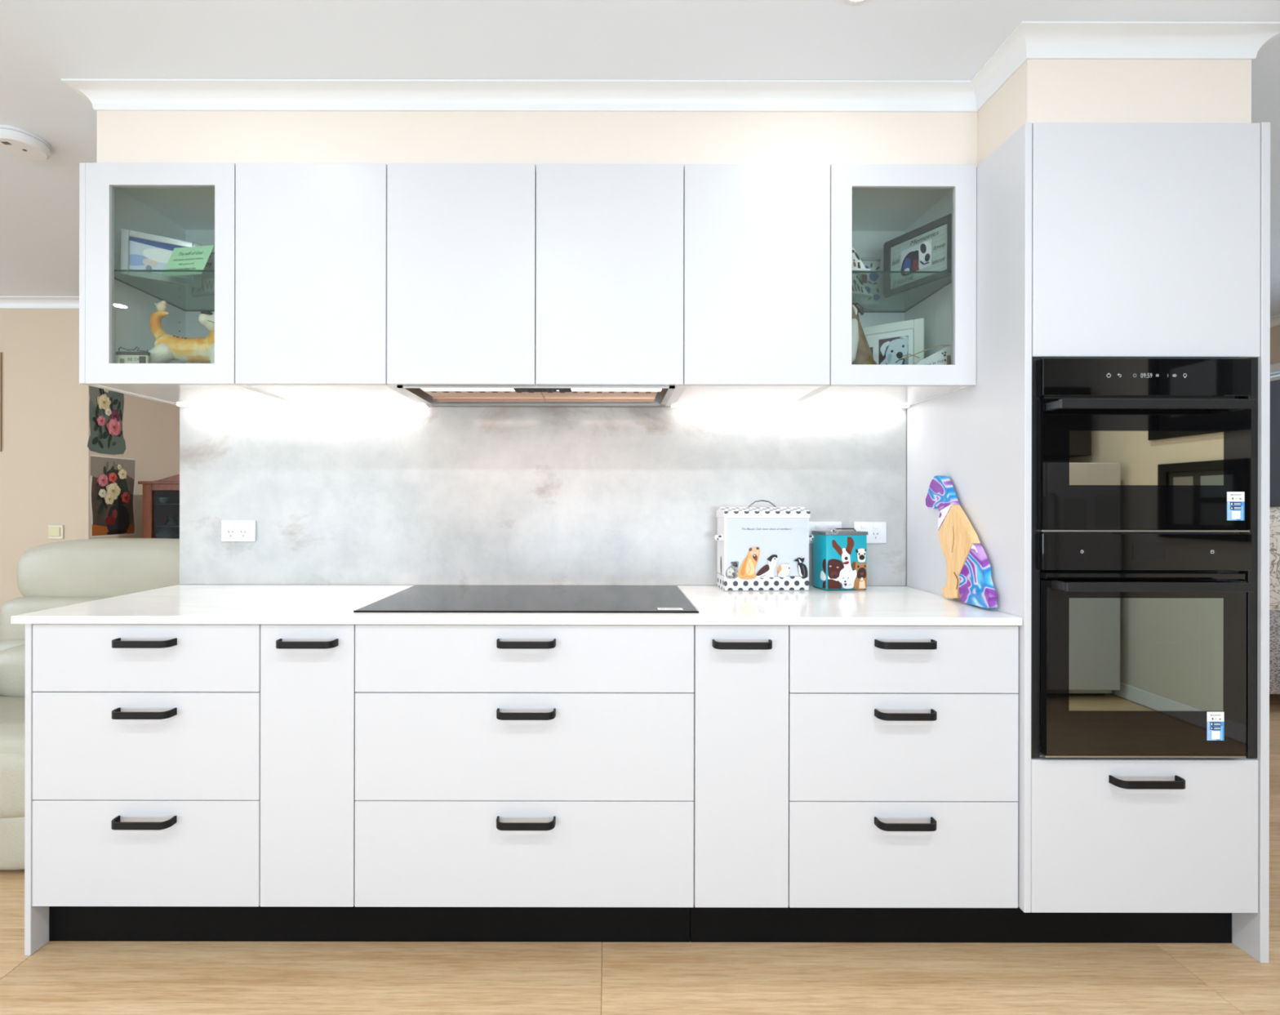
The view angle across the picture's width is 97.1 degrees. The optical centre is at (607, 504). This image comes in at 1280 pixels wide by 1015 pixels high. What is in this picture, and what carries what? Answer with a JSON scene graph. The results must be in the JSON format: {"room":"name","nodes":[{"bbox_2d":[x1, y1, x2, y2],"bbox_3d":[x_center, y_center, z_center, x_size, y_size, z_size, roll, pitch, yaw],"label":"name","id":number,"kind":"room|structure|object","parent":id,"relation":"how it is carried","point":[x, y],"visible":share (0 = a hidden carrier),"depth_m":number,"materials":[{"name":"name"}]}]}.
{"room":"kitchen","nodes":[
{"label":"kitchen","id":0,"kind":"room"},
{"bbox_2d":[0,308,102,640],"bbox_3d":[-4.609,-0.026,3.550,2.783,2.492,0.100,0,0,0],"label":"wall","id":1,"kind":"structure","parent":0,"point":[45,455],"depth_m":3.50,"materials":[{"name":"beige paint"}]},
{"bbox_2d":[0,351,2,451],"bbox_3d":[-4.000,-0.635,3.495,0.497,0.612,0.010,0,0,0],"label":"framed picture","id":2,"kind":"object","parent":1,"relation":"attached to","point":[1,353],"visible":1,"depth_m":3.49,"materials":[{"name":"brown"}]},
{"bbox_2d":[0,296,79,308],"bbox_3d":[-4.573,-1.244,4.067,2.830,0.056,1.246,0,0,0],"label":"trim","id":3,"kind":"structure","parent":1,"relation":"attached to","point":[6,302],"depth_m":3.48,"materials":[{"name":"white paint"}]},
{"bbox_2d":[48,524,63,538],"bbox_3d":[-3.414,0.172,3.493,0.091,0.086,0.013,0,0,0],"label":"light switch","id":4,"kind":"object","parent":1,"relation":"attached to","point":[55,531],"visible":1,"depth_m":3.49,"materials":[{"name":"beige plastic"}]},
{"bbox_2d":[102,393,179,537],"bbox_3d":[-3.273,-0.024,4.150,0.113,2.492,1.100,0,0,0],"label":"wall","id":5,"kind":"structure","parent":0,"point":[150,428],"depth_m":3.95,"materials":[{"name":"beige paint"}]},
{"bbox_2d":[87,385,125,454],"bbox_3d":[-3.209,-0.565,3.629,0.014,0.485,0.281,0,0,0],"label":"poster","id":6,"kind":"object","parent":5,"relation":"attached to","point":[106,406],"visible":0.91,"depth_m":3.62,"materials":[{"name":"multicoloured paper"}]},
{"bbox_2d":[89,454,135,537],"bbox_3d":[-3.208,-0.050,3.678,0.017,0.515,0.341,0,0,0],"label":"poster","id":7,"kind":"object","parent":5,"relation":"attached to","point":[113,479],"visible":1,"depth_m":3.66,"materials":[{"name":"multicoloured paper"}]},
{"bbox_2d":[300,231,906,586],"bbox_3d":[0.087,-0.018,2.188,3.375,2.492,0.124,0,0,0],"label":"wall","id":8,"kind":"structure","parent":0,"point":[535,232],"depth_m":2.13,"materials":[{"name":"beige paint"}]},
{"bbox_2d":[79,162,298,405],"bbox_3d":[-1.368,-0.702,1.913,0.473,0.670,0.398,0,0,0],"label":"upper cabinet","id":9,"kind":"object","parent":8,"relation":"attached to","point":[190,202],"visible":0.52,"depth_m":1.71,"materials":[{"name":"white laminate"}]},
{"bbox_2d":[115,346,150,363],"bbox_3d":[-1.475,-0.438,1.756,0.096,0.105,0.012,0,0,-2],"label":"sign","id":10,"kind":"object","parent":9,"relation":"in","point":[122,357],"visible":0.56,"depth_m":1.75,"materials":[{"name":"beige"}]},
{"bbox_2d":[120,227,201,288],"bbox_3d":[-1.451,-0.799,1.840,0.208,0.150,0.023,0,0,-32],"label":"photo frame","id":11,"kind":"object","parent":9,"relation":"on","point":[139,250],"visible":0.85,"depth_m":1.82,"materials":[{"name":"silver metal"}]},
{"bbox_2d":[128,236,192,279],"bbox_3d":[-1.453,-0.799,1.839,0.168,0.106,0.002,0,-3,-32],"label":"picture","id":12,"kind":"object","parent":11,"relation":"attached to","point":[144,254],"depth_m":1.82},
{"bbox_2d":[114,269,214,311],"bbox_3d":[-1.358,-0.720,1.919,0.421,0.006,0.359,0,0,0],"label":"glass shelf","id":13,"kind":"object","parent":9,"relation":"attached to","point":[121,281],"depth_m":1.91,"materials":[{"name":"teal"}]},
{"bbox_2d":[147,300,214,363],"bbox_3d":[-1.334,-0.524,1.824,0.316,0.273,0.125,0,0,0],"label":"cat figurine","id":14,"kind":"object","parent":9,"relation":"on","point":[167,348],"visible":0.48,"depth_m":1.79,"materials":[{"name":"ceramic"}]},
{"bbox_2d":[161,244,214,276],"bbox_3d":[-1.337,-0.776,1.799,0.156,0.105,0.036,0,0,8],"label":"note card","id":15,"kind":"object","parent":9,"relation":"on","point":[189,257],"visible":0.88,"depth_m":1.80,"materials":[{"name":"green paper"}]},
{"bbox_2d":[191,245,214,297],"bbox_3d":[-1.349,-0.806,1.946,0.195,0.165,0.021,0,0,13],"label":"word sign","id":16,"kind":"object","parent":9,"relation":"on","point":[207,289],"visible":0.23,"depth_m":1.94,"materials":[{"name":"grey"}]},
{"bbox_2d":[235,163,423,404],"bbox_3d":[-0.901,-0.701,1.913,0.461,0.670,0.398,0,0,0],"label":"upper cabinet","id":17,"kind":"object","parent":8,"relation":"attached to","point":[311,238],"visible":0.83,"depth_m":1.71,"materials":[{"name":"grey laminate"}]},
{"bbox_2d":[176,404,428,406],"bbox_3d":[-1.124,-0.365,2.086,0.920,0.006,0.024,0,0,0],"label":"strip light","id":18,"kind":"object","parent":17,"relation":"attached to","point":[180,405],"visible":1,"depth_m":2.08,"materials":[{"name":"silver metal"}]},
{"bbox_2d":[386,163,684,406],"bbox_3d":[-0.218,-0.700,1.913,0.904,0.670,0.398,0,0,0],"label":"upper cabinet","id":19,"kind":"object","parent":8,"relation":"attached to","point":[461,237],"visible":0.88,"depth_m":1.71,"materials":[{"name":"grey laminate"}]},
{"bbox_2d":[396,385,675,405],"bbox_3d":[-0.219,-0.403,1.891,0.855,0.091,0.310,0,0,0],"label":"range hood","id":20,"kind":"object","parent":19,"relation":"attached to","point":[557,395],"visible":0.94,"depth_m":1.91,"materials":[{"name":"silver metal"}]},
{"bbox_2d":[179,406,906,586],"bbox_3d":[-0.241,-0.031,2.120,2.723,0.668,0.012,0,0,0],"label":"backsplash","id":21,"kind":"structure","parent":8,"relation":"attached to","point":[486,495],"depth_m":2.11,"materials":[{"name":"stone"}]},
{"bbox_2d":[221,520,256,541],"bbox_3d":[-1.376,0.100,2.106,0.125,0.079,0.014,0,0,0],"label":"power outlet","id":22,"kind":"object","parent":21,"relation":"attached to","point":[231,530],"visible":1,"depth_m":2.10,"materials":[{"name":"white plastic"}]},
{"bbox_2d":[227,523,233,527],"bbox_3d":[-1.403,0.078,2.101,0.020,0.014,0.003,0,0,0],"label":"switch","id":23,"kind":"object","parent":22,"relation":"attached to","point":[229,525],"depth_m":2.10,"materials":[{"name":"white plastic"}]},
{"bbox_2d":[240,523,245,527],"bbox_3d":[-1.356,0.078,2.101,0.020,0.014,0.003,0,0,0],"label":"switch","id":24,"kind":"object","parent":22,"relation":"attached to","point":[242,525],"depth_m":2.10,"materials":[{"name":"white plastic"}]},
{"bbox_2d":[808,521,841,542],"bbox_3d":[0.810,0.105,2.106,0.129,0.080,0.014,0,0,0],"label":"power outlet","id":25,"kind":"object","parent":21,"relation":"attached to","point":[813,526],"visible":0.42,"depth_m":2.10,"materials":[{"name":"white plastic"}]},
{"bbox_2d":[853,521,886,542],"bbox_3d":[0.982,0.106,2.106,0.120,0.080,0.014,0,0,0],"label":"power outlet","id":26,"kind":"object","parent":21,"relation":"attached to","point":[877,531],"visible":0.75,"depth_m":2.10,"materials":[{"name":"white plastic"}]},
{"bbox_2d":[669,164,830,406],"bbox_3d":[0.457,-0.699,1.913,0.446,0.670,0.398,0,0,0],"label":"upper cabinet","id":27,"kind":"object","parent":8,"relation":"attached to","point":[757,237],"visible":0.86,"depth_m":1.71,"materials":[{"name":"grey laminate"}]},
{"bbox_2d":[670,404,910,407],"bbox_3d":[0.674,-0.362,2.086,0.877,0.006,0.024,0,0,0],"label":"strip light","id":28,"kind":"object","parent":27,"relation":"attached to","point":[671,406],"visible":1,"depth_m":2.08,"materials":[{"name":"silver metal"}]},
{"bbox_2d":[792,164,976,405],"bbox_3d":[0.901,-0.698,1.913,0.444,0.670,0.398,0,0,0],"label":"upper cabinet","id":29,"kind":"object","parent":8,"relation":"attached to","point":[872,206],"visible":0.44,"depth_m":1.71,"materials":[{"name":"white laminate"}]},
{"bbox_2d":[851,247,870,274],"bbox_3d":[0.772,-0.764,1.759,0.076,0.088,0.045,0,0,-4],"label":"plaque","id":30,"kind":"object","parent":29,"relation":"on","point":[857,264],"visible":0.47,"depth_m":1.76,"materials":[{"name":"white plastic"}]},
{"bbox_2d":[852,249,860,267],"bbox_3d":[0.764,-0.763,1.760,0.050,0.073,0.023,0,0,-4],"label":"print","id":31,"kind":"object","parent":30,"relation":"on","point":[855,259],"depth_m":1.76,"materials":[{"name":"brown"}]},
{"bbox_2d":[851,274,872,298],"bbox_3d":[0.854,-0.764,1.952,0.118,0.088,0.045,0,0,-18],"label":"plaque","id":32,"kind":"object","parent":29,"relation":"on","point":[858,290],"visible":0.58,"depth_m":1.96,"materials":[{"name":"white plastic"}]},
{"bbox_2d":[851,275,863,292],"bbox_3d":[0.847,-0.763,1.951,0.092,0.074,0.022,0,0,-18],"label":"print","id":33,"kind":"object","parent":32,"relation":"on","point":[857,286],"depth_m":1.96,"materials":[{"name":"brown"}]},
{"bbox_2d":[851,302,876,364],"bbox_3d":[0.821,-0.519,1.834,0.140,0.273,0.091,0,0,0],"label":"figurine","id":34,"kind":"object","parent":29,"relation":"on","point":[861,353],"visible":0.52,"depth_m":1.81,"materials":[{"name":"white ceramic"}]},
{"bbox_2d":[853,257,880,309],"bbox_3d":[0.947,-0.803,2.058,0.076,0.168,0.061,0,0,-4],"label":"tin","id":35,"kind":"object","parent":29,"relation":"on","point":[870,281],"visible":0.7,"depth_m":2.03,"materials":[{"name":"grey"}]},
{"bbox_2d":[862,262,879,300],"bbox_3d":[0.947,-0.800,2.028,0.068,0.136,0.002,0,0,-4],"label":"print","id":36,"kind":"object","parent":35,"relation":"attached to","point":[870,281],"depth_m":2.03,"materials":[{"name":"blue"}]},
{"bbox_2d":[862,317,924,364],"bbox_3d":[0.961,-0.500,1.939,0.225,0.238,0.014,0,0,33],"label":"photo frame","id":37,"kind":"object","parent":29,"relation":"on","point":[887,343],"visible":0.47,"depth_m":1.92,"materials":[{"name":"white"}]},
{"bbox_2d":[869,335,908,364],"bbox_3d":[0.955,-0.501,1.941,0.154,0.136,0.002,0,0,33],"label":"picture","id":38,"kind":"object","parent":37,"relation":"attached to","point":[891,350],"depth_m":1.93},
{"bbox_2d":[851,271,951,312],"bbox_3d":[0.901,-0.716,1.919,0.410,0.006,0.359,0,0,0],"label":"glass shelf","id":39,"kind":"object","parent":29,"relation":"attached to","point":[946,284],"depth_m":1.96,"materials":[{"name":"teal"}]},
{"bbox_2d":[883,213,951,297],"bbox_3d":[1.026,-0.815,1.862,0.012,0.191,0.245,0,0,-29],"label":"photo frame","id":40,"kind":"object","parent":29,"relation":"on","point":[927,247],"visible":0.77,"depth_m":1.86,"materials":[{"name":"grey"}]},
{"bbox_2d":[892,228,945,286],"bbox_3d":[1.024,-0.813,1.862,0.003,0.130,0.182,0,0,-29],"label":"picture","id":41,"kind":"object","parent":40,"relation":"attached to","point":[917,257],"depth_m":1.86},
{"bbox_2d":[901,344,951,364],"bbox_3d":[1.018,-0.444,1.788,0.157,0.124,0.031,0,0,12],"label":"plaque","id":42,"kind":"object","parent":29,"relation":"on","point":[943,357],"visible":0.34,"depth_m":1.79,"materials":[{"name":"white"}]},
{"bbox_2d":[0,0,1279,316],"bbox_3d":[-0.498,-1.315,0.550,11.400,0.100,8.700,0,0,0],"label":"ceiling","id":43,"kind":"structure","parent":0,"point":[43,42],"depth_m":1.56,"materials":[{"name":"white paint"}]},
{"bbox_2d":[0,124,51,160],"bbox_3d":[-2.028,-1.247,1.955,0.147,0.042,0.147,0,0,0],"label":"smoke detector","id":44,"kind":"object","parent":43,"relation":"attached to","point":[20,142],"visible":1,"depth_m":1.94,"materials":[{"name":"white plastic"}]},
{"bbox_2d":[844,0,867,4],"bbox_3d":[0.622,-1.261,1.375,0.098,0.004,0.098,0,0,0],"label":"recessed light","id":45,"kind":"object","parent":43,"relation":"in","point":[851,2],"visible":1,"depth_m":1.41,"materials":[{"name":"white plastic"}]},
{"bbox_2d":[0,693,1279,1014],"bbox_3d":[-0.502,1.257,0.625,11.400,0.060,8.849,0,0,0],"label":"floor","id":46,"kind":"structure","parent":0,"point":[59,977],"depth_m":1.46,"materials":[{"name":"brown wood"}]},
{"bbox_2d":[24,623,48,955],"bbox_3d":[-1.572,0.774,1.821,0.017,0.902,0.579,0,0,0],"label":"end panel","id":47,"kind":"object","parent":46,"relation":"on","point":[36,917],"visible":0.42,"depth_m":1.53,"materials":[{"name":"grey laminate"}]},
{"bbox_2d":[0,537,179,870],"bbox_3d":[-2.169,0.690,2.265,1.008,1.068,0.874,0,0,0],"label":"sofa","id":48,"kind":"object","parent":46,"relation":"on","point":[52,575],"visible":0.27,"depth_m":2.42,"materials":[{"name":"beige leather"}]},
{"bbox_2d":[0,694,25,753],"bbox_3d":[-2.167,0.849,2.140,0.680,0.170,0.580,0,0,0],"label":"seat cushion","id":49,"kind":"object","parent":48,"relation":"on","point":[12,707],"depth_m":1.96,"materials":[{"name":"beige leather"}]},
{"bbox_2d":[0,644,25,697],"bbox_3d":[-2.166,0.679,2.340,0.660,0.230,0.240,0,0,0],"label":"lumbar cushion","id":50,"kind":"object","parent":48,"relation":"on","point":[12,658],"depth_m":2.23,"materials":[{"name":"beige leather"}]},
{"bbox_2d":[0,638,25,651],"bbox_3d":[-2.166,0.674,2.500,0.920,0.220,0.320,0,0,0],"label":"cushion","id":51,"kind":"object","parent":48,"relation":"on","point":[5,643],"depth_m":2.36,"materials":[{"name":"beige leather"}]},
{"bbox_2d":[0,595,111,639],"bbox_3d":[-2.166,0.519,2.530,0.910,0.250,0.300,0,0,0],"label":"cushion","id":52,"kind":"object","parent":48,"relation":"on","point":[26,604],"depth_m":2.39,"materials":[{"name":"beige leather"}]},
{"bbox_2d":[32,623,260,906],"bbox_3d":[-1.253,0.709,1.803,0.618,0.768,0.614,0,0,0],"label":"base cabinet","id":53,"kind":"object","parent":46,"relation":"on","point":[146,737],"visible":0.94,"depth_m":1.53,"materials":[{"name":"grey laminate"}]},
{"bbox_2d":[10,584,1022,625],"bbox_3d":[-0.244,0.314,1.816,2.728,0.022,0.592,0,0,0],"label":"countertop","id":54,"kind":"structure","parent":53,"relation":"on","point":[212,604],"depth_m":1.60,"materials":[{"name":"white stone"}]},
{"bbox_2d":[353,584,698,613],"bbox_3d":[-0.227,0.301,1.832,0.966,0.006,0.506,0,0,0],"label":"cooktop","id":55,"kind":"object","parent":54,"relation":"in","point":[417,597],"visible":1,"depth_m":1.76,"materials":[{"name":"black glass"}]},
{"bbox_2d":[714,499,813,591],"bbox_3d":[0.559,0.144,2.035,0.358,0.320,0.118,0,0,-3],"label":"tin","id":56,"kind":"object","parent":54,"relation":"on","point":[759,548],"visible":1,"depth_m":1.98,"materials":[{"name":"white paint"}]},
{"bbox_2d":[716,557,724,588],"bbox_3d":[0.408,0.243,2.029,0.003,0.117,0.108,0,0,-1],"label":"print","id":57,"kind":"object","parent":56,"relation":"attached to","point":[720,557],"depth_m":2.02},
{"bbox_2d":[724,518,809,590],"bbox_3d":[0.562,0.175,1.979,0.306,0.255,0.006,0,0,-3],"label":"print","id":58,"kind":"object","parent":56,"relation":"attached to","point":[760,548],"depth_m":1.98},
{"bbox_2d":[811,528,867,591],"bbox_3d":[0.841,0.196,2.043,0.161,0.219,0.107,0,0,-8],"label":"tin","id":59,"kind":"object","parent":54,"relation":"on","point":[839,557],"visible":1,"depth_m":2.00,"materials":[{"name":"teal paint"}]},
{"bbox_2d":[820,558,826,588],"bbox_3d":[0.768,0.245,2.005,0.001,0.105,0.039,0,0,-8],"label":"print","id":60,"kind":"object","parent":59,"relation":"on","point":[823,576],"depth_m":2.00},
{"bbox_2d":[827,536,866,590],"bbox_3d":[0.850,0.210,1.994,0.151,0.189,0.004,0,0,-8],"label":"print","id":61,"kind":"object","parent":59,"relation":"on","point":[846,555],"depth_m":1.99,"materials":[{"name":"multicoloured"}]},
{"bbox_2d":[925,475,997,608],"bbox_3d":[1.099,0.103,1.767,0.025,0.397,0.327,0,0,0],"label":"ornament","id":62,"kind":"object","parent":54,"relation":"on","point":[969,579],"visible":1,"depth_m":1.75,"materials":[{"name":"ceramic"}]},
{"bbox_2d":[137,474,179,538],"bbox_3d":[-2.736,0.508,3.880,0.696,1.429,0.351,0,0,0],"label":"curio cabinet","id":63,"kind":"object","parent":46,"relation":"on","point":[154,513],"visible":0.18,"depth_m":3.73,"materials":[{"name":"brown wood"}]},
{"bbox_2d":[156,497,168,503],"bbox_3d":[-2.998,-0.026,3.808,0.068,0.040,0.068,0,0,0],"label":"glass bowl","id":64,"kind":"object","parent":63,"relation":"on","point":[162,500],"visible":1,"depth_m":3.79,"materials":[{"name":"grey"}]},
{"bbox_2d":[153,503,179,504],"bbox_3d":[-2.736,-0.002,3.890,0.608,0.006,0.260,0,0,0],"label":"shelf","id":65,"kind":"object","parent":63,"relation":"attached to","point":[153,504],"depth_m":3.76,"materials":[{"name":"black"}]},
{"bbox_2d":[153,524,179,526],"bbox_3d":[-2.736,0.149,3.890,0.608,0.006,0.260,0,0,0],"label":"shelf","id":66,"kind":"object","parent":63,"relation":"attached to","point":[153,525],"depth_m":3.76,"materials":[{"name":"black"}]},
{"bbox_2d":[155,527,179,538],"bbox_3d":[-2.965,0.197,3.808,0.135,0.076,0.135,0,0,0],"label":"dish","id":67,"kind":"object","parent":63,"relation":"on","point":[167,532],"visible":0.9,"depth_m":3.77,"materials":[{"name":"grey"}]},
{"bbox_2d":[164,515,179,525],"bbox_3d":[-2.936,0.112,3.808,0.077,0.066,0.077,0,0,0],"label":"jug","id":68,"kind":"object","parent":63,"relation":"on","point":[171,521],"visible":1,"depth_m":3.79,"materials":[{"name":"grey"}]},
{"bbox_2d":[260,624,355,906],"bbox_3d":[-0.815,0.710,1.803,0.256,0.768,0.614,0,0,0],"label":"base cabinet","id":69,"kind":"object","parent":46,"relation":"on","point":[308,692],"visible":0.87,"depth_m":1.53,"materials":[{"name":"grey laminate"}]},
{"bbox_2d":[48,904,689,942],"bbox_3d":[-0.666,1.160,1.589,1.796,0.132,0.016,0,0,0],"label":"kickboard","id":70,"kind":"object","parent":46,"relation":"on","point":[66,923],"visible":0.58,"depth_m":1.58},
{"bbox_2d":[355,624,693,906],"bbox_3d":[-0.225,0.711,1.803,0.923,0.768,0.614,0,0,0],"label":"base cabinet","id":71,"kind":"object","parent":46,"relation":"on","point":[496,765],"visible":0.99,"depth_m":1.53,"materials":[{"name":"grey laminate"}]},
{"bbox_2d":[693,625,788,907],"bbox_3d":[0.366,0.712,1.803,0.256,0.768,0.614,0,0,0],"label":"base cabinet","id":72,"kind":"object","parent":46,"relation":"on","point":[740,692],"visible":0.88,"depth_m":1.53,"materials":[{"name":"grey laminate"}]},
{"bbox_2d":[788,625,1018,907],"bbox_3d":[0.806,0.712,1.803,0.623,0.768,0.614,0,0,0],"label":"base cabinet","id":73,"kind":"object","parent":46,"relation":"on","point":[903,740],"visible":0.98,"depth_m":1.53,"materials":[{"name":"grey laminate"}]},
{"bbox_2d":[689,904,1231,942],"bbox_3d":[0.993,1.163,1.589,1.518,0.132,0.016,0,0,0],"label":"kickboard","id":74,"kind":"object","parent":46,"relation":"on","point":[707,924],"visible":0.58,"depth_m":1.58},
{"bbox_2d":[906,122,1270,962],"bbox_3d":[1.449,0.102,1.796,0.656,2.255,0.634,0,0,0],"label":"oven tower","id":75,"kind":"object","parent":46,"relation":"on","point":[1095,240],"depth_m":1.52,"materials":[{"name":"grey laminate"}]},
{"bbox_2d":[1036,358,1257,533],"bbox_3d":[1.433,-0.154,1.520,0.553,0.468,0.155,0,0,0],"label":"oven","id":76,"kind":"object","parent":75,"relation":"in","point":[1124,445],"visible":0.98,"depth_m":1.50,"materials":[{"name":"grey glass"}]},
{"bbox_2d":[1040,572,1254,757],"bbox_3d":[1.431,0.428,1.520,0.533,0.490,0.154,0,0,0],"label":"oven","id":77,"kind":"object","parent":75,"relation":"in","point":[1147,664],"visible":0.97,"depth_m":1.50,"materials":[{"name":"black glass"}]},
{"bbox_2d":[1269,506,1279,693],"bbox_3d":[4.119,0.625,3.590,0.640,1.220,0.620,0,0,0],"label":"floral armchair","id":78,"kind":"object","parent":46,"relation":"on","point":[1274,512],"visible":0.14,"depth_m":3.29,"materials":[{"name":"fabric"}]},
{"bbox_2d":[1269,551,1279,609],"bbox_3d":[4.119,0.455,3.400,0.640,0.400,0.220,0,0,0],"label":"cushion","id":79,"kind":"object","parent":78,"relation":"on","point":[1274,557],"depth_m":3.29,"materials":[{"name":"fabric"}]},
{"bbox_2d":[97,59,1251,167],"bbox_3d":[0.088,-1.147,1.828,3.317,0.236,0.596,0,0,0],"label":"wall","id":80,"kind":"structure","parent":0,"point":[386,137],"depth_m":1.74,"materials":[{"name":"beige paint"}]},
{"bbox_2d":[61,20,1279,111],"bbox_3d":[0.089,-1.236,1.797,3.430,0.056,0.646,0,0,0],"label":"trim","id":81,"kind":"structure","parent":80,"relation":"attached to","point":[1030,40],"depth_m":1.70,"materials":[{"name":"white paint"}]},
{"bbox_2d":[1270,324,1279,364],"bbox_3d":[4.550,-0.011,0.550,0.100,2.492,8.500,0,0,0],"label":"wall","id":82,"kind":"structure","parent":0,"point":[1274,331],"depth_m":3.80,"materials":[{"name":"beige paint"}]},
{"bbox_2d":[1269,362,1279,506],"bbox_3d":[4.477,-0.112,3.750,0.044,1.655,1.740,0,0,0],"label":"roller blind","id":83,"kind":"object","parent":82,"relation":"attached to","point":[1274,453],"visible":0.11,"depth_m":3.78,"materials":[{"name":"grey"}]},
{"bbox_2d":[1270,314,1279,327],"bbox_3d":[4.474,-1.228,2.845,0.056,0.056,3.690,0,0,0],"label":"trim","id":84,"kind":"structure","parent":82,"relation":"attached to","point":[1274,320],"depth_m":3.79,"materials":[{"name":"white paint"}]},
{"bbox_2d":[1270,372,1279,377],"bbox_3d":[4.570,-0.095,3.750,0.040,1.660,1.700,0,0,0],"label":"window","id":85,"kind":"structure","parent":82,"relation":"in","point":[1277,373],"depth_m":3.85,"materials":[{"name":"white paint"}]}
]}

